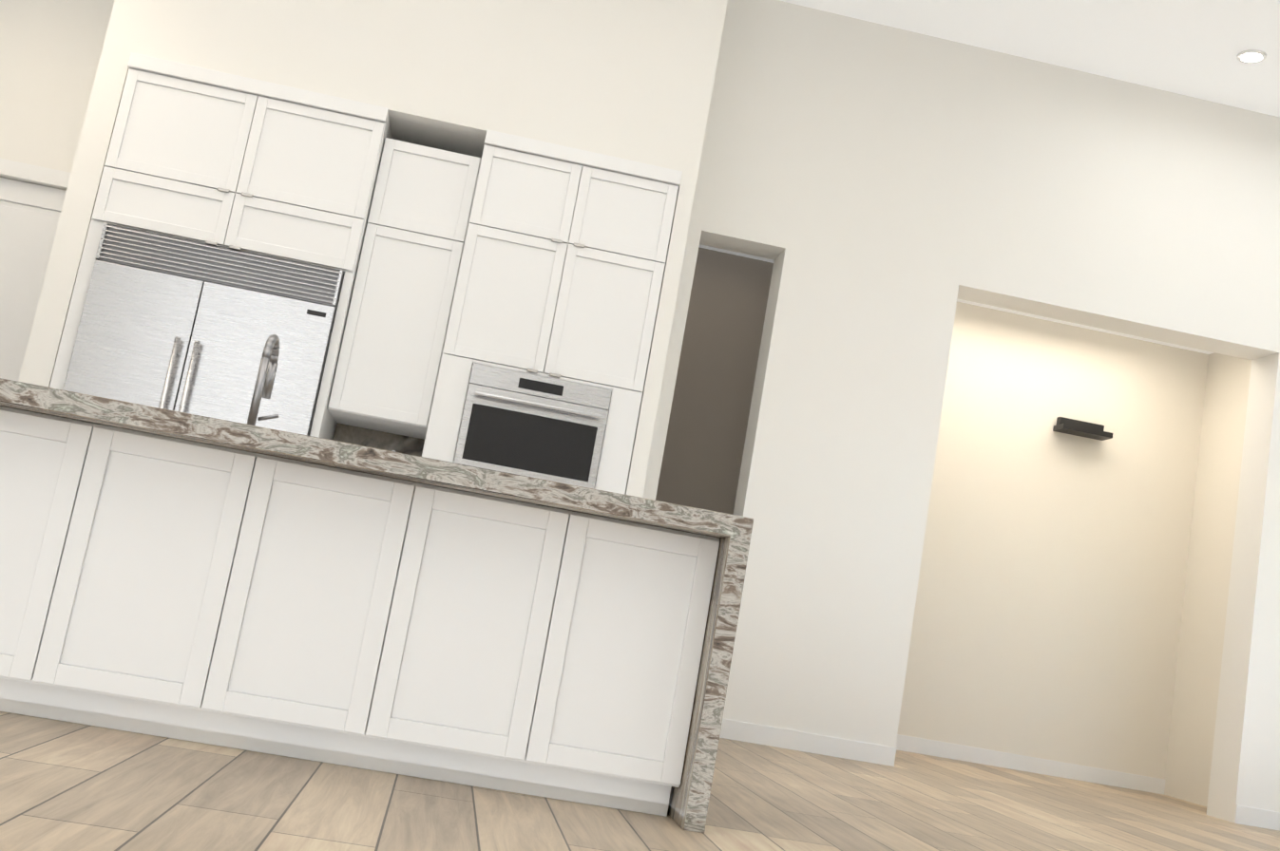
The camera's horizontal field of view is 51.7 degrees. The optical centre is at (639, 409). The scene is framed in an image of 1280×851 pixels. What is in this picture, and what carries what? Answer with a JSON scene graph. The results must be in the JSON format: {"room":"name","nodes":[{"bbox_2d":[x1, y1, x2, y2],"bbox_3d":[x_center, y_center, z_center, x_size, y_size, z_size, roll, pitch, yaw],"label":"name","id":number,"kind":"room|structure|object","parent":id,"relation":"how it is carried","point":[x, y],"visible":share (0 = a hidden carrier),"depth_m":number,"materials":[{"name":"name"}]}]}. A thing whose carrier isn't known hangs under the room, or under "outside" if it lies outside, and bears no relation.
{"room":"kitchen","nodes":[
{"label":"kitchen","id":0,"kind":"room"},
{"bbox_2d":[0,0,114,190],"bbox_3d":[-3.970,-1.233,7.659,1.550,4.600,0.200,11,-9,-7],"label":"wall","id":1,"kind":"structure","parent":0,"point":[50,51],"depth_m":7.73,"materials":[{"name":"white paint"}]},
{"bbox_2d":[0,158,71,188],"bbox_3d":[-3.737,-0.166,7.491,0.910,2.550,0.144,11,-9,-7],"label":"pantry door","id":2,"kind":"structure","parent":1,"relation":"in","point":[33,173],"depth_m":7.62,"materials":[{"name":"white wood"}]},
{"bbox_2d":[0,176,66,382],"bbox_3d":[-3.746,-0.123,7.491,0.724,2.448,0.040,11,-9,-7],"label":"door leaf","id":3,"kind":"structure","parent":2,"relation":"attached to","point":[29,215],"depth_m":7.61,"materials":[{"name":"white wood"}]},
{"bbox_2d":[18,0,144,387],"bbox_3d":[-2.991,-1.104,7.400,0.150,4.600,0.950,11,-9,-7],"label":"wall block","id":4,"kind":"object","parent":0,"point":[40,357],"visible":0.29,"depth_m":6.93,"materials":[{"name":"white paint"}]},
{"bbox_2d":[132,0,711,171],"bbox_3d":[-1.179,-2.296,7.827,3.030,1.530,0.950,11,-9,-7],"label":"wall","id":5,"kind":"structure","parent":0,"point":[617,78],"depth_m":7.34,"materials":[{"name":"white paint"}]},
{"bbox_2d":[0,711,1279,850],"bbox_3d":[2.631,1.699,3.922,15.080,0.050,12.300,11,-9,-7],"label":"floor","id":6,"kind":"structure","parent":0,"point":[68,787],"depth_m":3.72,"materials":[{"name":"brown wood"}]},
{"bbox_2d":[49,52,682,495],"bbox_3d":[-1.547,-0.080,7.296,3.022,3.066,0.814,11,-9,-7],"label":"unit","id":7,"kind":"object","parent":6,"relation":"on","point":[494,307],"visible":0.67,"depth_m":7.09,"materials":[{"name":"white painted wood"},{"name":"marble"}]},
{"bbox_2d":[49,222,353,495],"bbox_3d":[-2.417,0.222,7.128,1.250,2.130,0.814,11,-9,-7],"label":"fridge","id":8,"kind":"object","parent":7,"relation":"in","point":[165,319],"depth_m":6.89,"materials":[{"name":"silver metal"}]},
{"bbox_2d":[49,52,394,495],"bbox_3d":[-2.354,-0.232,7.233,1.376,3.066,0.750,11,-9,-7],"label":"cabinet","id":9,"kind":"object","parent":7,"relation":"in","point":[231,213],"depth_m":6.99,"materials":[{"name":"white wood"}]},
{"bbox_2d":[434,362,611,495],"bbox_3d":[-0.609,0.329,7.018,0.760,1.050,0.097,11,-9,-7],"label":"double oven","id":10,"kind":"object","parent":7,"relation":"in","point":[531,423],"depth_m":7.07,"materials":[{"name":"silver metal"}]},
{"bbox_2d":[0,395,751,833],"bbox_3d":[-1.302,0.630,4.474,2.990,0.867,1.494,11,-9,-7],"label":"kitchen island","id":11,"kind":"object","parent":6,"relation":"on","point":[203,580],"depth_m":3.93,"materials":[{"name":"wood"}]},
{"bbox_2d":[0,378,57,402],"bbox_3d":[-2.228,-0.016,4.432,0.930,0.065,1.490,11,-9,-7],"label":"island countertop","id":12,"kind":"structure","parent":11,"relation":"on","point":[36,393],"depth_m":3.74,"materials":[{"name":"grey stone"}]},
{"bbox_2d":[53,389,334,456],"bbox_3d":[-1.384,0.148,4.531,0.800,0.065,1.490,11,-9,-7],"label":"island countertop","id":13,"kind":"structure","parent":11,"relation":"on","point":[61,398],"depth_m":3.80,"materials":[{"name":"grey stone"}]},
{"bbox_2d":[247,334,279,425],"bbox_3d":[-1.313,-0.058,4.704,0.114,0.415,0.227,11,-9,-7],"label":"faucet","id":14,"kind":"object","parent":13,"relation":"on","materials":[{"name":"silver metal"}]},
{"bbox_2d":[334,440,753,532],"bbox_3d":[-0.380,0.343,4.649,1.260,0.065,1.490,11,-9,-7],"label":"island countertop","id":15,"kind":"structure","parent":11,"relation":"on","point":[348,451],"depth_m":3.91,"materials":[{"name":"grey stone"}]},
{"bbox_2d":[642,228,701,500],"bbox_3d":[0.017,0.354,8.065,0.180,3.000,0.300,11,-9,-7],"label":"wall","id":16,"kind":"structure","parent":0,"point":[667,390],"depth_m":8.02,"materials":[{"name":"white paint"}]},
{"bbox_2d":[625,0,727,497],"bbox_3d":[0.081,-0.508,7.761,0.090,4.600,0.950,11,-9,-7],"label":"wall block","id":17,"kind":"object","parent":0,"point":[651,392],"visible":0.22,"depth_m":7.34,"materials":[{"name":"white paint"}]},
{"bbox_2d":[655,247,1208,780],"bbox_3d":[1.738,0.757,9.941,5.000,3.400,0.200,11,-9,-7],"label":"wall","id":18,"kind":"structure","parent":0,"point":[1046,623],"depth_m":9.96,"materials":[{"name":"white paint"}]},
{"bbox_2d":[896,734,1165,795],"bbox_3d":[2.327,2.507,9.673,3.250,0.110,0.014,11,-9,-7],"label":"baseboard","id":19,"kind":"structure","parent":18,"relation":"attached to","point":[1010,761],"depth_m":9.73,"materials":[{"name":"white wood"}]},
{"bbox_2d":[1052,417,1112,440],"bbox_3d":[3.381,0.136,10.075,0.400,0.110,0.169,11,-9,-7],"label":"sconce","id":20,"kind":"object","parent":18,"relation":"attached to","point":[1080,429],"visible":1,"depth_m":10.07,"materials":[{"name":"black metal"}]},
{"bbox_2d":[698,245,1214,354],"bbox_3d":[3.744,-0.728,9.723,8.300,0.100,1.600,11,-9,-7],"label":"ceiling","id":21,"kind":"structure","parent":0,"point":[998,308],"depth_m":10.20,"materials":[{"name":"white paint"}]},
{"bbox_2d":[688,0,1279,822],"bbox_3d":[3.654,0.256,8.604,7.360,4.600,0.300,11,-9,-7],"label":"wall","id":22,"kind":"structure","parent":0,"point":[997,179],"depth_m":8.37,"materials":[{"name":"white paint"}]},
{"bbox_2d":[719,719,896,766],"bbox_3d":[0.963,1.965,7.818,1.140,0.110,0.014,11,-9,-7],"label":"baseboard","id":23,"kind":"structure","parent":22,"relation":"attached to","point":[799,741],"depth_m":7.82,"materials":[{"name":"white wood"}]},
{"bbox_2d":[1234,804,1279,831],"bbox_3d":[4.298,2.612,8.210,1.300,0.110,0.014,11,-9,-7],"label":"baseboard","id":24,"kind":"structure","parent":22,"relation":"attached to","point":[1257,817],"depth_m":8.14,"materials":[{"name":"white wood"}]},
{"bbox_2d":[779,0,1279,116],"bbox_3d":[2.316,-3.224,3.616,12.530,0.120,10.450,11,-9,-7],"label":"ceiling","id":25,"kind":"structure","parent":0,"point":[1192,47],"depth_m":8.25,"materials":[{"name":"white paint"}]},
{"bbox_2d":[1236,49,1266,63],"bbox_3d":[3.752,-2.167,8.108,0.170,0.014,0.170,11,-9,-7],"label":"recessed light","id":26,"kind":"object","parent":25,"relation":"in","point":[1251,56],"visible":0.94,"depth_m":8.09,"materials":[{"name":"white"}]},
{"bbox_2d":[1164,352,1251,806],"bbox_3d":[4.348,1.149,9.550,0.150,3.400,1.600,11,-9,-7],"label":"wall","id":27,"kind":"structure","parent":0,"point":[1197,678],"depth_m":9.82,"materials":[{"name":"white paint"}]}
]}

